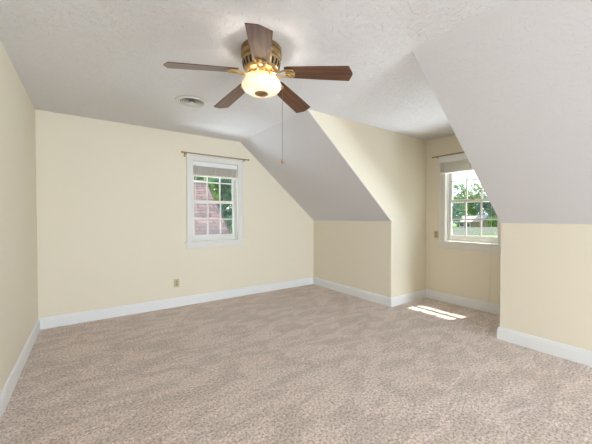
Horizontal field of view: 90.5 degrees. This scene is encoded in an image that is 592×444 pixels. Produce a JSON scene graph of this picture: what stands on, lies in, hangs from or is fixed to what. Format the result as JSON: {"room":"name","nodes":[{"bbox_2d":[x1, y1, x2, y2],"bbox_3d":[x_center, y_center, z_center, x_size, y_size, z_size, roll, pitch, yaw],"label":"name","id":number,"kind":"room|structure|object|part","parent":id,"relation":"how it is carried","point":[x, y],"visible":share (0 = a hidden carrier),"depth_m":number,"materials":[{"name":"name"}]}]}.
{"room":"empty attic bedroom","nodes":[
{"label":"empty attic bedroom","id":0,"kind":"room"},
{"bbox_2d":[0,40,37,392],"bbox_3d":[-0.485,-0.022,-0.276,0.160,2.560,8.829,-1,1,-35],"label":"wall","id":1,"kind":"structure","parent":0,"point":[18,206],"depth_m":2.32,"materials":[{"name":"beige paint"}]},
{"bbox_2d":[0,318,39,419],"bbox_3d":[-0.413,1.193,-0.205,0.016,0.127,8.509,-1,1,-35],"label":"baseboard","id":2,"kind":"structure","parent":1,"relation":"attached to","point":[11,382],"depth_m":2.24,"materials":[{"name":"white paint"}]},
{"bbox_2d":[35,109,312,317],"bbox_3d":[-1.318,-0.040,4.441,3.915,2.440,0.160,-1,1,-35],"label":"wall","id":3,"kind":"structure","parent":0,"point":[111,197],"depth_m":3.81,"materials":[{"name":"beige paint"}]},
{"bbox_2d":[39,277,312,329],"bbox_3d":[-1.267,1.117,4.388,3.915,0.127,0.016,-1,1,-35],"label":"baseboard","id":4,"kind":"structure","parent":3,"relation":"attached to","point":[92,315],"depth_m":3.97,"materials":[{"name":"white paint"}]},
{"bbox_2d":[174,279,178,286],"bbox_3d":[-1.671,0.854,4.103,0.072,0.116,0.009,-1,1,-35],"label":"wall outlet","id":5,"kind":"object","parent":3,"relation":"attached to","point":[176,281],"visible":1,"depth_m":4.10,"materials":[{"name":"beige plastic"}]},
{"bbox_2d":[185,153,244,248],"bbox_3d":[-1.254,-0.302,4.496,0.924,1.356,0.236,-1,1,-35],"label":"window","id":6,"kind":"structure","parent":3,"relation":"in","point":[236,238],"depth_m":4.46,"materials":[{"name":"white paint"}]},
{"bbox_3d":[-1.270,-0.590,4.515,0.694,0.609,0.022,-1,1,-35],"label":"sash","id":7,"kind":"part","parent":6,"relation":"part of","materials":[{"name":"white paint"}]},
{"bbox_3d":[-1.257,-0.026,4.504,0.694,0.605,0.022,-1,1,-35],"label":"sash","id":8,"kind":"part","parent":6,"relation":"part of","materials":[{"name":"white paint"}]},
{"bbox_2d":[193,161,236,183],"bbox_3d":[-1.217,-0.503,4.440,0.688,0.766,0.058,-1,1,-35],"label":"window blind","id":9,"kind":"object","parent":6,"relation":"attached to","point":[201,169],"visible":0.89,"depth_m":4.42,"materials":[{"name":"white fabric"}]},
{"bbox_3d":[-1.220,-0.682,4.442,0.662,0.020,0.046,-1,1,-35],"label":"rail","id":10,"kind":"part","parent":9,"relation":"part of","materials":[{"name":"beige"}]},
{"bbox_2d":[181,151,248,161],"bbox_3d":[-1.180,-0.954,4.353,1.034,0.060,0.119,-1,1,-35],"label":"curtain rod","id":11,"kind":"object","parent":3,"relation":"attached to","point":[184,152],"visible":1,"depth_m":4.24,"materials":[{"name":"gold metal"}]},
{"bbox_2d":[0,0,506,141],"bbox_3d":[1.595,-1.266,1.171,4.931,0.120,8.509,-1,1,-35],"label":"ceiling","id":12,"kind":"structure","parent":0,"point":[95,59],"depth_m":2.17,"materials":[{"name":"white paint"}]},
{"bbox_2d":[175,95,207,107],"bbox_3d":[-1.067,-1.229,3.006,0.320,0.015,0.320,-1,1,-35],"label":"ceiling vent","id":13,"kind":"object","parent":12,"relation":"in","point":[192,101],"visible":1,"depth_m":2.99,"materials":[{"name":"white metal"}]},
{"bbox_2d":[163,23,352,163],"bbox_3d":[-0.277,-0.818,2.093,1.205,0.808,1.191,-1,1,-35],"label":"ceiling fan","id":14,"kind":"object","parent":12,"relation":"hanging from","point":[261,56],"visible":1,"depth_m":1.98,"materials":[{"name":"brown wood"}]},
{"bbox_3d":[-0.614,-1.008,1.912,0.463,0.006,0.144,-8,16,-23],"label":"blade","id":15,"kind":"part","parent":14,"relation":"part of","materials":[{"name":"brown wood"}]},
{"bbox_3d":[-0.511,-1.015,2.375,0.144,0.006,0.463,-17,5,-42],"label":"blade","id":16,"kind":"part","parent":14,"relation":"part of","materials":[{"name":"brown wood"}]},
{"bbox_3d":[-0.205,-1.004,1.672,0.144,0.006,0.463,12,7,-7],"label":"blade","id":17,"kind":"part","parent":14,"relation":"part of","materials":[{"name":"brown wood"}]},
{"bbox_3d":[-0.244,-0.959,2.074,0.280,0.108,0.280,-1,1,-35],"label":"lamp shade","id":18,"kind":"part","parent":14,"relation":"part of","materials":[{"name":"white glass"}]},
{"bbox_3d":[-0.139,-0.722,2.078,0.090,0.552,0.005,0,1,1],"label":"pull chain","id":19,"kind":"part","parent":14,"relation":"part of","materials":[{"name":"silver metal"}]},
{"bbox_3d":[-0.039,-1.016,2.421,0.144,0.006,0.463,-13,-13,29],"label":"blade","id":20,"kind":"part","parent":14,"relation":"part of","materials":[{"name":"brown wood"}]},
{"bbox_3d":[0.150,-1.009,1.986,0.463,0.006,0.144,8,-9,12],"label":"blade","id":21,"kind":"part","parent":14,"relation":"part of","materials":[{"name":"brown wood"}]},
{"bbox_2d":[0,284,591,443],"bbox_3d":[1.530,1.334,1.168,5.091,0.200,8.829,-1,1,-35],"label":"floor","id":22,"kind":"structure","parent":0,"point":[312,363],"depth_m":2.26,"materials":[{"name":"carpet"}]},
{"bbox_2d":[241,109,390,220],"bbox_3d":[0.255,-0.681,4.381,1.556,1.339,1.734,-1,1,-35],"label":"ceiling","id":23,"kind":"structure","parent":0,"point":[313,172],"depth_m":4.16,"materials":[{"name":"white paint"}]},
{"bbox_2d":[313,220,391,297],"bbox_3d":[0.868,0.577,4.834,0.100,1.193,1.734,-1,1,-35],"label":"wall","id":24,"kind":"structure","parent":0,"point":[355,254],"depth_m":4.64,"materials":[{"name":"beige paint"}]},
{"bbox_2d":[308,109,425,297],"bbox_3d":[1.116,-0.033,3.995,2.483,2.440,0.100,-1,1,-35],"label":"wall","id":25,"kind":"structure","parent":0,"point":[391,165],"depth_m":4.15,"materials":[{"name":"beige paint"}]},
{"bbox_2d":[425,134,500,304],"bbox_3d":[2.476,-0.034,4.082,0.160,2.440,1.327,-1,1,-35],"label":"wall","id":26,"kind":"structure","parent":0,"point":[465,273],"depth_m":4.26,"materials":[{"name":"beige paint"}]},
{"bbox_2d":[434,231,438,237],"bbox_3d":[2.123,0.188,4.440,0.009,0.116,0.072,-1,1,-35],"label":"wall outlet","id":27,"kind":"object","parent":26,"relation":"attached to","point":[436,233],"visible":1,"depth_m":4.43,"materials":[{"name":"beige plastic"}]},
{"bbox_2d":[432,151,464,158],"bbox_3d":[2.376,-0.939,3.967,0.119,0.060,1.074,-1,1,-35],"label":"curtain rod","id":28,"kind":"object","parent":26,"relation":"attached to","point":[463,151],"visible":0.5,"depth_m":4.17,"materials":[{"name":"gold metal"}]},
{"bbox_2d":[437,153,500,251],"bbox_3d":[2.478,-0.295,4.095,0.236,1.356,0.924,-1,1,-35],"label":"window","id":29,"kind":"structure","parent":26,"relation":"attached to","point":[446,239],"depth_m":4.24,"materials":[{"name":"white paint"}]},
{"bbox_3d":[2.501,-0.583,4.107,0.022,0.609,0.694,-1,1,-35],"label":"sash","id":30,"kind":"part","parent":29,"relation":"part of","materials":[{"name":"white paint"}]},
{"bbox_3d":[2.481,-0.020,4.102,0.022,0.605,0.694,-1,1,-35],"label":"sash","id":31,"kind":"part","parent":29,"relation":"part of","materials":[{"name":"white paint"}]},
{"bbox_2d":[412,0,591,223],"bbox_3d":[2.379,-0.632,1.298,1.634,1.341,3.089,-1,1,-35],"label":"ceiling","id":32,"kind":"structure","parent":0,"point":[512,82],"depth_m":2.02,"materials":[{"name":"white paint"}]},
{"bbox_2d":[500,223,591,350],"bbox_3d":[3.026,0.627,1.775,0.100,1.193,3.089,-1,1,-35],"label":"wall","id":33,"kind":"structure","parent":0,"point":[546,269],"depth_m":2.69,"materials":[{"name":"beige paint"}]},
{"bbox_2d":[313,277,591,366],"bbox_3d":[3.123,1.152,2.288,0.872,0.127,8.509,-1,1,-35],"label":"baseboard","id":34,"kind":"structure","parent":33,"relation":"attached to","point":[575,354],"depth_m":3.89,"materials":[{"name":"white paint"}]},
{"label":"outside","id":35,"kind":"structure","parent":0,"visible":0},
{"bbox_2d":[231,223,496,236],"bbox_3d":[51.440,3.505,48.581,260.000,0.300,260.000,-1,1,-35],"label":"ground","id":36,"kind":"structure","parent":35,"point":[454,225],"depth_m":66.47,"materials":[{"name":"green plant"}]},
{"bbox_2d":[194,180,230,234],"bbox_3d":[-6.668,1.366,7.059,9.213,5.342,6.016,-1,1,-35],"label":"house","id":37,"kind":"structure","parent":36,"relation":"on","point":[200,209],"depth_m":8.15,"materials":[{"name":"brick"}]},
{"bbox_2d":[196,176,229,221],"bbox_3d":[-6.022,-1.350,23.112,5.426,10.270,5.499,-1,1,-35],"label":"tree","id":38,"kind":"object","parent":36,"relation":"on","point":[215,186],"visible":0.08,"depth_m":22.25,"materials":[{"name":"green plant"}]},
{"bbox_3d":[-6.022,-2.143,23.099,5.426,8.682,5.499,-1,1,-35],"label":"crown","id":39,"kind":"part","parent":38,"relation":"part of","materials":[{"name":"green plant"}]},
{"bbox_2d":[208,177,231,233],"bbox_3d":[-2.785,-0.189,16.618,4.178,8.167,4.338,0,1,17],"label":"tree","id":40,"kind":"object","parent":36,"relation":"on","point":[227,189],"visible":0.13,"depth_m":15.97,"materials":[{"name":"green plant"}]},
{"bbox_2d":[452,203,464,224],"bbox_3d":[47.862,-2.502,91.652,8.906,10.323,8.697,-1,1,-35],"label":"tree","id":41,"kind":"object","parent":36,"relation":"on","point":[455,211],"visible":0.4,"depth_m":89.30,"materials":[{"name":"green plant"}]},
{"bbox_2d":[452,182,472,226],"bbox_3d":[68.554,-7.380,124.106,11.215,19.030,10.632,-1,1,-35],"label":"tree","id":42,"kind":"object","parent":36,"relation":"on","point":[463,190],"visible":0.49,"depth_m":122.46,"materials":[{"name":"green plant"}]},
{"bbox_2d":[457,216,482,227],"bbox_3d":[57.870,0.249,97.540,8.200,4.600,4.732,-1,1,-35],"label":"house","id":43,"kind":"structure","parent":36,"relation":"on","point":[470,223],"depth_m":95.82,"materials":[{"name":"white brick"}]},
{"bbox_2d":[460,195,486,216],"bbox_3d":[79.545,-5.185,132.746,13.792,14.349,12.848,-1,1,-35],"label":"tree","id":44,"kind":"object","parent":36,"relation":"on","point":[470,205],"visible":0.38,"depth_m":129.49,"materials":[{"name":"green plant"}]},
{"bbox_2d":[452,227,496,235],"bbox_3d":[40.423,2.076,66.108,27.560,1.980,0.182,0,1,-17],"label":"fence","id":45,"kind":"object","parent":36,"relation":"on","point":[470,230],"visible":0.32,"depth_m":65.92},
{"bbox_2d":[465,182,485,209],"bbox_3d":[96.318,-10.053,154.895,12.863,23.333,12.061,-1,1,-35],"label":"tree","id":46,"kind":"object","parent":36,"relation":"on","point":[477,195],"visible":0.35,"depth_m":154.13,"materials":[{"name":"green plant"}]},
{"bbox_2d":[476,215,488,226],"bbox_3d":[67.269,-0.088,105.897,9.200,5.000,4.103,-1,1,-35],"label":"house","id":47,"kind":"structure","parent":36,"relation":"on","point":[484,223],"depth_m":103.90,"materials":[{"name":"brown brick"}]},
{"bbox_2d":[473,195,497,218],"bbox_3d":[77.228,-4.659,116.372,11.719,13.839,12.610,-1,1,-35],"label":"tree","id":48,"kind":"object","parent":36,"relation":"on","point":[487,205],"visible":0.3,"depth_m":115.61,"materials":[{"name":"green plant"}]},
{"bbox_2d":[487,215,497,226],"bbox_3d":[58.947,0.223,86.127,5.392,5.043,5.658,-1,1,-35],"label":"tree","id":49,"kind":"object","parent":36,"relation":"on","point":[494,222],"visible":0.37,"depth_m":86.06,"materials":[{"name":"green plant"}]}
]}

